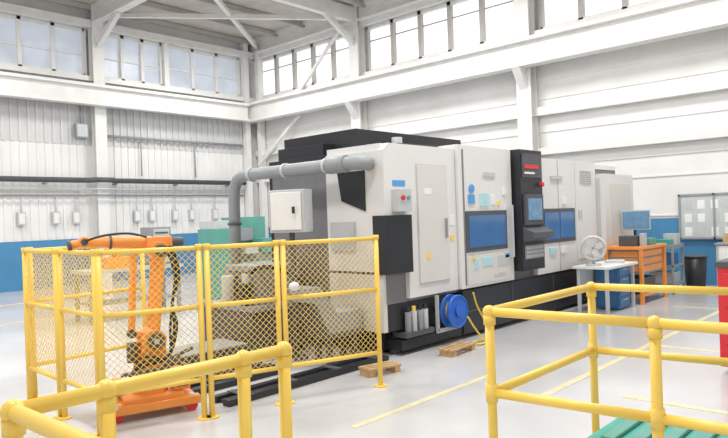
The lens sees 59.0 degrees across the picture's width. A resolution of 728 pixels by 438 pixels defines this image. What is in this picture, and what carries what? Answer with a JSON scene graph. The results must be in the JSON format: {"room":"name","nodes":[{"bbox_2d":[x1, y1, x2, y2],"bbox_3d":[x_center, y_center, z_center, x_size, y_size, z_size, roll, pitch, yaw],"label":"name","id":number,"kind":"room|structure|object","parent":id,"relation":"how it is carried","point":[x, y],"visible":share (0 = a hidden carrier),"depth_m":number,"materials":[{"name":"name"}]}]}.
{"room":"metal workshop","nodes":[
{"label":"metal workshop","id":0,"kind":"room"},
{"bbox_2d":[0,0,259,292],"bbox_3d":[-10.079,-2.073,16.613,0.340,8.050,18.800,-2,0,43],"label":"wall","id":1,"kind":"structure","parent":0,"point":[37,139],"depth_m":19.17,"materials":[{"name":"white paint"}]},
{"bbox_2d":[17,197,25,224],"bbox_3d":[-9.167,-0.206,17.198,0.105,0.750,0.200,-2,0,43],"label":"switch box","id":2,"kind":"object","parent":1,"relation":"attached to","point":[21,216],"visible":1,"depth_m":17.17,"materials":[{"name":"white paint"}]},
{"bbox_2d":[0,12,86,74],"bbox_3d":[-9.052,-4.789,17.713,0.160,1.400,2.750,-2,0,43],"label":"window","id":3,"kind":"structure","parent":1,"relation":"in","point":[24,41],"depth_m":17.86,"materials":[{"name":"glass"}]},
{"bbox_2d":[52,197,60,223],"bbox_3d":[-8.556,-0.229,17.858,0.105,0.750,0.200,-2,0,43],"label":"switch box","id":4,"kind":"object","parent":1,"relation":"attached to","point":[56,219],"visible":1,"depth_m":17.83,"materials":[{"name":"white paint"}]},
{"bbox_2d":[72,197,80,223],"bbox_3d":[-8.182,-0.244,18.262,0.105,0.750,0.200,-2,0,43],"label":"switch box","id":5,"kind":"object","parent":1,"relation":"attached to","point":[75,214],"visible":1,"depth_m":18.22,"materials":[{"name":"white paint"}]},
{"bbox_2d":[74,106,88,137],"bbox_3d":[-8.096,-2.774,18.399,0.165,0.900,0.350,-2,0,43],"label":"junction box","id":6,"kind":"object","parent":1,"relation":"attached to","point":[81,130],"visible":1,"depth_m":18.32,"materials":[{"name":"grey metal"}]},
{"bbox_2d":[0,176,245,195],"bbox_3d":[-10.089,-0.833,15.916,0.523,0.535,17.700,-2,0,43],"label":"pipe","id":7,"kind":"object","parent":1,"relation":"attached to","point":[45,180],"visible":0.99,"depth_m":18.51,"materials":[{"name":"grey metal"}]},
{"bbox_2d":[0,2,255,101],"bbox_3d":[-10.095,-4.779,16.259,0.235,1.740,18.400,-2,0,43],"label":"trim","id":8,"kind":"structure","parent":1,"relation":"attached to","point":[8,8],"depth_m":19.52,"materials":[{"name":"white paint"}]},
{"bbox_2d":[104,33,162,85],"bbox_3d":[-7.151,-4.862,19.767,0.160,1.400,2.050,-2,0,43],"label":"window","id":9,"kind":"structure","parent":1,"relation":"in","point":[126,58],"depth_m":19.84,"materials":[{"name":"glass"}]},
{"bbox_2d":[133,197,140,221],"bbox_3d":[-6.926,-0.292,19.619,0.105,0.750,0.200,-2,0,43],"label":"switch box","id":10,"kind":"object","parent":1,"relation":"attached to","point":[136,213],"visible":1,"depth_m":19.58,"materials":[{"name":"white paint"}]},
{"bbox_2d":[148,197,155,220],"bbox_3d":[-6.587,-0.305,19.986,0.105,0.750,0.200,-2,0,43],"label":"switch box","id":11,"kind":"object","parent":1,"relation":"attached to","point":[151,213],"visible":1,"depth_m":19.95,"materials":[{"name":"white paint"}]},
{"bbox_2d":[107,135,242,176],"bbox_3d":[-5.914,-1.952,20.736,0.080,1.190,4.900,-2,0,43],"label":"conduit","id":12,"kind":"object","parent":1,"relation":"attached to","point":[108,136],"visible":0.92,"depth_m":20.44,"materials":[{"name":"grey metal"}]},
{"bbox_2d":[171,197,178,220],"bbox_3d":[-6.044,-0.325,20.573,0.105,0.750,0.200,-2,0,43],"label":"switch box","id":13,"kind":"object","parent":1,"relation":"attached to","point":[175,213],"visible":1,"depth_m":20.54,"materials":[{"name":"white paint"}]},
{"bbox_2d":[188,197,194,219],"bbox_3d":[-5.636,-0.341,21.013,0.105,0.750,0.200,-2,0,43],"label":"switch box","id":14,"kind":"object","parent":1,"relation":"attached to","point":[191,212],"visible":1,"depth_m":20.97,"materials":[{"name":"white paint"}]},
{"bbox_2d":[168,45,240,96],"bbox_3d":[-5.403,-4.929,21.657,0.160,1.400,2.900,-2,0,43],"label":"window","id":15,"kind":"structure","parent":1,"relation":"in","point":[191,69],"depth_m":21.70,"materials":[{"name":"glass"}]},
{"bbox_2d":[212,197,218,218],"bbox_3d":[-5.025,-0.364,21.674,0.105,0.750,0.200,-2,0,43],"label":"switch box","id":16,"kind":"object","parent":1,"relation":"attached to","point":[214,211],"visible":1,"depth_m":21.63,"materials":[{"name":"white paint"}]},
{"bbox_2d":[242,0,727,123],"bbox_3d":[4.778,-3.993,14.450,24.440,0.660,0.340,-2,0,43],"label":"crane runway beam","id":17,"kind":"structure","parent":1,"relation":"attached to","point":[678,18],"depth_m":15.37,"materials":[{"name":"white metal"}]},
{"bbox_2d":[71,0,364,38],"bbox_3d":[-1.254,-6.460,8.291,24.800,0.150,18.800,-2,0,43],"label":"ceiling","id":18,"kind":"structure","parent":0,"point":[265,6],"depth_m":19.61,"materials":[{"name":"white metal"}]},
{"bbox_2d":[0,273,727,437],"bbox_3d":[-0.966,1.758,8.316,24.800,0.204,18.800,-2,0,43],"label":"floor","id":19,"kind":"structure","parent":0,"point":[327,408],"depth_m":6.26,"materials":[{"name":"grey concrete"}]},
{"bbox_2d":[21,247,61,418],"bbox_3d":[-2.941,1.000,5.871,0.860,1.472,0.127,-2,0,43],"label":"fence","id":20,"kind":"object","parent":19,"relation":"on","point":[27,303],"visible":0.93,"depth_m":5.89,"materials":[{"name":"yellow metal"}]},
{"bbox_2d":[55,248,99,435],"bbox_3d":[-2.361,0.981,5.321,0.820,1.472,0.127,-2,0,43],"label":"fence","id":21,"kind":"object","parent":19,"relation":"on","point":[60,253],"visible":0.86,"depth_m":5.35,"materials":[{"name":"yellow metal"}]},
{"bbox_2d":[27,246,146,397],"bbox_3d":[-2.840,0.994,6.724,0.119,1.472,1.368,-2,0,36],"label":"fence","id":22,"kind":"object","parent":19,"relation":"on","point":[34,374],"visible":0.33,"depth_m":6.60,"materials":[{"name":"yellow metal"}]},
{"bbox_2d":[87,4,111,282],"bbox_3d":[-7.696,-2.163,18.725,0.270,8.050,0.340,-2,0,43],"label":"steel column","id":23,"kind":"structure","parent":19,"relation":"on","point":[96,54],"depth_m":18.66,"materials":[{"name":"white metal"}]},
{"bbox_2d":[70,263,183,324],"bbox_3d":[-4.223,1.314,11.586,0.700,0.900,1.800,-2,0,43],"label":"workbench","id":24,"kind":"object","parent":19,"relation":"on","point":[166,265],"visible":0.32,"depth_m":11.26,"materials":[{"name":"grey metal"}]},
{"bbox_2d":[101,248,131,269],"bbox_3d":[-4.399,0.645,11.419,0.400,0.450,0.550,-2,0,43],"label":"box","id":25,"kind":"object","parent":24,"relation":"on","point":[113,256],"visible":0.37,"depth_m":11.23,"materials":[{"name":"orange paint"}]},
{"bbox_2d":[140,227,171,265],"bbox_3d":[-3.868,0.500,11.979,0.425,0.700,0.400,-2,0,43],"label":"machine","id":26,"kind":"object","parent":24,"relation":"on","point":[147,231],"visible":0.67,"depth_m":11.84,"materials":[{"name":"grey metal"}]},
{"bbox_2d":[66,232,200,423],"bbox_3d":[-2.011,0.908,5.611,1.017,1.591,0.566,-2,0,-29],"label":"robot arm","id":27,"kind":"object","parent":19,"relation":"on","point":[157,399],"visible":0.74,"depth_m":5.60,"materials":[{"name":"orange paint"}]},
{"bbox_2d":[0,341,292,437],"bbox_3d":[-0.237,1.085,1.921,1.350,1.137,1.200,-2,0,43],"label":"handrail","id":28,"kind":"object","parent":19,"relation":"on","point":[16,416],"visible":1,"depth_m":2.19,"materials":[{"name":"yellow metal"}]},
{"bbox_2d":[94,244,209,437],"bbox_3d":[-1.712,0.959,5.223,0.908,1.472,0.119,-2,0,-29],"label":"fence","id":29,"kind":"object","parent":19,"relation":"on","point":[98,253],"visible":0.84,"depth_m":5.22,"materials":[{"name":"yellow metal"}]},
{"bbox_2d":[165,338,277,394],"bbox_3d":[-1.678,1.564,6.951,1.220,0.250,1.160,-2,0,43],"label":"step platform","id":30,"kind":"object","parent":19,"relation":"on","point":[220,384],"visible":0.24,"depth_m":6.89,"materials":[{"name":"grey metal"}]},
{"bbox_2d":[198,216,271,299],"bbox_3d":[-2.759,0.829,14.508,0.700,1.750,1.800,-2,0,43],"label":"machine","id":31,"kind":"object","parent":19,"relation":"on","point":[252,228],"visible":0.54,"depth_m":13.96,"materials":[{"name":"teal metal"}]},
{"bbox_2d":[203,240,281,419],"bbox_3d":[-1.036,0.934,5.598,0.749,1.472,0.119,-2,0,-30],"label":"fence","id":32,"kind":"object","parent":19,"relation":"on","point":[276,299],"visible":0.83,"depth_m":5.56,"materials":[{"name":"yellow metal"}]},
{"bbox_2d":[240,38,253,216],"bbox_3d":[-4.103,-2.301,22.659,0.200,8.050,0.200,-2,0,43],"label":"steel column","id":33,"kind":"structure","parent":19,"relation":"on","point":[247,151],"depth_m":22.59,"materials":[{"name":"white metal"}]},
{"bbox_2d":[254,41,268,237],"bbox_3d":[-3.616,-2.318,22.781,0.150,8.050,0.240,-2,0,43],"label":"steel column","id":34,"kind":"structure","parent":19,"relation":"on","point":[259,84],"depth_m":22.71,"materials":[{"name":"white metal"}]},
{"bbox_2d":[203,261,363,364],"bbox_3d":[-1.039,1.101,7.870,1.970,1.125,0.920,-2,0,43],"label":"conveyor","id":35,"kind":"object","parent":19,"relation":"on","point":[234,266],"visible":0.55,"depth_m":7.66,"materials":[{"name":"grey metal"}]},
{"bbox_2d":[269,189,312,360],"bbox_3d":[-0.835,0.657,7.583,0.491,2.000,0.326,-2,0,34],"label":"control box","id":36,"kind":"object","parent":19,"relation":"on","point":[290,211],"visible":0.85,"depth_m":7.49,"materials":[{"name":"light grey painted metal"},{"name":"dark grey metal"}]},
{"bbox_2d":[227,155,373,264],"bbox_3d":[-0.918,0.473,8.152,2.652,2.370,0.415,-2,0,40],"label":"duct","id":37,"kind":"object","parent":19,"relation":"on","point":[344,163],"visible":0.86,"depth_m":8.15,"materials":[{"name":"grey metal"}]},
{"bbox_2d":[215,355,388,406],"bbox_3d":[-0.558,1.615,6.612,0.280,0.072,2.180,-2,0,43],"label":"rails","id":38,"kind":"object","parent":19,"relation":"on","point":[229,398],"visible":0.69,"depth_m":6.47,"materials":[{"name":"grey metal"}]},
{"bbox_2d":[279,235,386,403],"bbox_3d":[-0.279,0.906,6.010,1.087,1.472,0.140,-2,0,-29],"label":"fence","id":39,"kind":"object","parent":19,"relation":"on","point":[293,286],"visible":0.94,"depth_m":6.02,"materials":[{"name":"yellow wire"},{"name":"yellow painted steel"}]},
{"bbox_2d":[344,6,367,129],"bbox_3d":[-0.260,-2.425,19.379,0.380,8.050,0.710,-2,0,43],"label":"steel column","id":40,"kind":"structure","parent":19,"relation":"on","point":[357,110],"depth_m":19.43,"materials":[{"name":"white metal"}]},
{"bbox_2d":[358,360,401,377],"bbox_3d":[0.170,1.582,6.781,0.420,0.086,0.208,-2,0,-35],"label":"wooden pallet","id":41,"kind":"object","parent":19,"relation":"on","point":[369,370],"visible":0.96,"depth_m":6.74,"materials":[{"name":"brown wood"}]},
{"bbox_2d":[269,128,633,353],"bbox_3d":[2.010,0.158,10.611,2.560,2.780,7.240,-2,0,43],"label":"cnc turning center","id":42,"kind":"object","parent":19,"relation":"on","point":[501,226],"visible":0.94,"depth_m":8.42,"materials":[{"name":"grey metal"}]},
{"bbox_2d":[435,294,467,332],"bbox_3d":[1.068,1.184,8.198,0.370,0.470,0.500,-2,0,43],"label":"hose reel","id":43,"kind":"object","parent":42,"relation":"attached to","point":[453,309],"visible":1,"depth_m":8.06,"materials":[{"name":"blue plastic"}]},
{"bbox_2d":[438,341,475,356],"bbox_3d":[1.113,1.546,7.652,0.208,0.086,0.550,-2,0,39],"label":"wooden pallet","id":44,"kind":"object","parent":19,"relation":"on","point":[450,350],"visible":1,"depth_m":7.56,"materials":[{"name":"brown wood"}]},
{"bbox_2d":[467,292,484,344],"bbox_3d":[1.482,1.273,8.282,0.239,0.605,0.616,-2,0,20],"label":"air hose","id":45,"kind":"object","parent":19,"relation":"on","point":[481,314],"visible":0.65,"depth_m":8.21,"materials":[{"name":"yellow rubber"}]},
{"bbox_2d":[511,0,538,149],"bbox_3d":[3.861,-2.558,15.560,0.380,8.050,0.710,-2,0,43],"label":"steel column","id":46,"kind":"structure","parent":19,"relation":"on","point":[524,19],"depth_m":15.60,"materials":[{"name":"white metal"}]},
{"bbox_2d":[482,282,727,437],"bbox_3d":[2.011,1.002,3.409,2.270,1.137,1.660,-2,0,43],"label":"handrail","id":47,"kind":"object","parent":19,"relation":"on","point":[658,420],"visible":1,"depth_m":3.50,"materials":[{"name":"yellow metal"}]},
{"bbox_2d":[572,261,637,314],"bbox_3d":[3.955,1.106,10.486,0.600,0.750,1.200,-2,0,43],"label":"desk","id":48,"kind":"object","parent":19,"relation":"on","point":[585,274],"visible":0.82,"depth_m":10.25,"materials":[{"name":"metal"}]},
{"bbox_2d":[580,235,606,265],"bbox_3d":[3.640,0.502,10.211,0.382,0.481,0.266,-2,0,43],"label":"desk fan","id":49,"kind":"object","parent":48,"relation":"on","point":[592,247],"depth_m":10.19,"materials":[{"name":"white plastic"}]},
{"bbox_2d":[604,259,624,262],"bbox_3d":[4.155,0.700,10.640,0.311,0.043,0.258,-2,0,34],"label":"paper stack","id":50,"kind":"object","parent":48,"relation":"on","point":[623,260],"visible":1,"depth_m":10.56,"materials":[{"name":"white paper"}]},
{"bbox_2d":[595,266,629,308],"bbox_3d":[4.131,1.114,10.653,0.410,0.680,0.495,-2,0,43],"label":"base cabinet","id":51,"kind":"object","parent":19,"relation":"on","point":[618,299],"visible":0.7,"depth_m":10.49,"materials":[{"name":"blue metal"}]},
{"bbox_2d":[603,243,666,304],"bbox_3d":[4.883,0.955,11.529,0.690,0.980,1.240,-2,0,43],"label":"bench","id":52,"kind":"object","parent":19,"relation":"on","point":[650,258],"visible":0.71,"depth_m":11.20,"materials":[{"name":"orange paint"}]},
{"bbox_2d":[621,210,650,234],"bbox_3d":[5.033,0.148,11.889,0.471,0.620,0.287,-2,0,43],"label":"computer monitor","id":53,"kind":"object","parent":52,"relation":"on","point":[634,220],"visible":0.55,"depth_m":11.85,"materials":[{"name":"blue glass"}]},
{"bbox_2d":[619,233,655,245],"bbox_3d":[4.849,0.356,11.403,0.400,0.220,0.700,-2,0,43],"label":"bins","id":54,"kind":"object","parent":52,"relation":"on","point":[641,239],"visible":1,"depth_m":11.16,"materials":[{"name":"grey plastic"}]},
{"bbox_2d":[587,418,727,437],"bbox_3d":[1.996,1.403,3.518,1.360,0.335,0.640,-2,0,43],"label":"platform","id":55,"kind":"object","parent":19,"relation":"on","point":[619,427],"visible":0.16,"depth_m":3.79,"materials":[{"name":"teal paint"}]},
{"bbox_2d":[644,233,684,293],"bbox_3d":[5.817,0.849,12.467,0.550,1.119,0.710,-2,0,43],"label":"tool cart","id":56,"kind":"object","parent":19,"relation":"on","point":[672,240],"visible":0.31,"depth_m":12.29,"materials":[{"name":"grey metal"}]},
{"bbox_2d":[684,255,707,285],"bbox_3d":[6.492,1.048,12.593,0.450,0.675,0.450,-2,0,43],"label":"waste bin","id":57,"kind":"object","parent":19,"relation":"on","point":[695,265],"visible":0.88,"depth_m":12.43,"materials":[{"name":"black plastic"}]},
{"bbox_2d":[714,258,727,366],"bbox_3d":[3.951,0.943,6.248,0.780,1.099,0.755,-2,0,43],"label":"tool chest","id":58,"kind":"object","parent":19,"relation":"on","point":[721,265],"visible":0.68,"depth_m":6.22,"materials":[{"name":"paint"}]},
{"bbox_2d":[714,242,727,286],"bbox_3d":[7.349,0.906,12.463,0.840,0.900,0.620,-2,0,43],"label":"storage cabinet","id":59,"kind":"object","parent":19,"relation":"on","point":[721,248],"visible":0.34,"depth_m":12.46,"materials":[{"name":"metal"}]},
{"bbox_2d":[723,233,727,242],"bbox_3d":[7.194,0.369,12.536,0.300,0.183,0.255,-2,0,43],"label":"cardboard box","id":60,"kind":"object","parent":59,"relation":"on","point":[725,235],"visible":1,"depth_m":12.52,"materials":[{"name":"brown cardboard"}]},
{"bbox_3d":[-11.546,-2.016,14.565,0.270,8.050,0.340,-2,0,43],"label":"steel column","id":61,"kind":"structure","parent":19,"relation":"on","visible":0},
{"bbox_2d":[0,71,249,121],"bbox_3d":[-10.053,-3.448,15.791,0.280,0.600,17.700,-2,0,43],"label":"trim","id":62,"kind":"structure","parent":61,"relation":"attached to","point":[12,85],"depth_m":18.75,"materials":[{"name":"white paint"}]},
{"bbox_2d":[263,0,727,285],"bbox_3d":[5.271,-2.606,14.979,24.500,8.050,0.325,-2,0,43],"label":"wall","id":63,"kind":"structure","parent":0,"point":[660,173],"depth_m":14.36,"materials":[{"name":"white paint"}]},
{"bbox_2d":[42,0,425,53],"bbox_3d":[-1.220,-5.779,8.046,24.450,1.212,18.450,-2,0,43],"label":"roof truss","id":64,"kind":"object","parent":63,"relation":"attached to","point":[330,16],"depth_m":18.95,"materials":[{"name":"white metal"}]},
{"bbox_2d":[263,35,348,96],"bbox_3d":[-1.988,-5.048,21.505,4.820,1.400,0.160,-2,0,43],"label":"window","id":65,"kind":"structure","parent":63,"relation":"in","point":[285,71],"depth_m":21.54,"materials":[{"name":"glass"}]},
{"bbox_2d":[365,0,514,71],"bbox_3d":[1.990,-5.176,17.819,5.170,1.400,0.160,-2,0,43],"label":"window","id":66,"kind":"structure","parent":63,"relation":"in","point":[452,25],"depth_m":17.79,"materials":[{"name":"glass"}]},
{"bbox_2d":[254,0,727,182],"bbox_3d":[5.017,-3.990,14.716,24.450,4.835,0.305,-2,0,43],"label":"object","id":67,"kind":"structure","parent":63,"relation":"attached to","point":[720,84],"depth_m":15.33,"materials":[{"name":"white paint"}]},
{"bbox_2d":[537,0,658,29],"bbox_3d":[6.170,-5.311,13.946,5.170,1.400,0.160,-2,0,43],"label":"window","id":68,"kind":"structure","parent":63,"relation":"in","point":[551,13],"depth_m":15.14,"materials":[{"name":"glass"}]},
{"bbox_2d":[678,192,727,238],"bbox_3d":[7.139,-0.059,13.079,1.380,0.940,0.050,-2,0,43],"label":"notice board","id":69,"kind":"object","parent":63,"relation":"attached to","point":[705,215],"visible":0.95,"depth_m":13.22,"materials":[{"name":"grey metal"}]}
]}

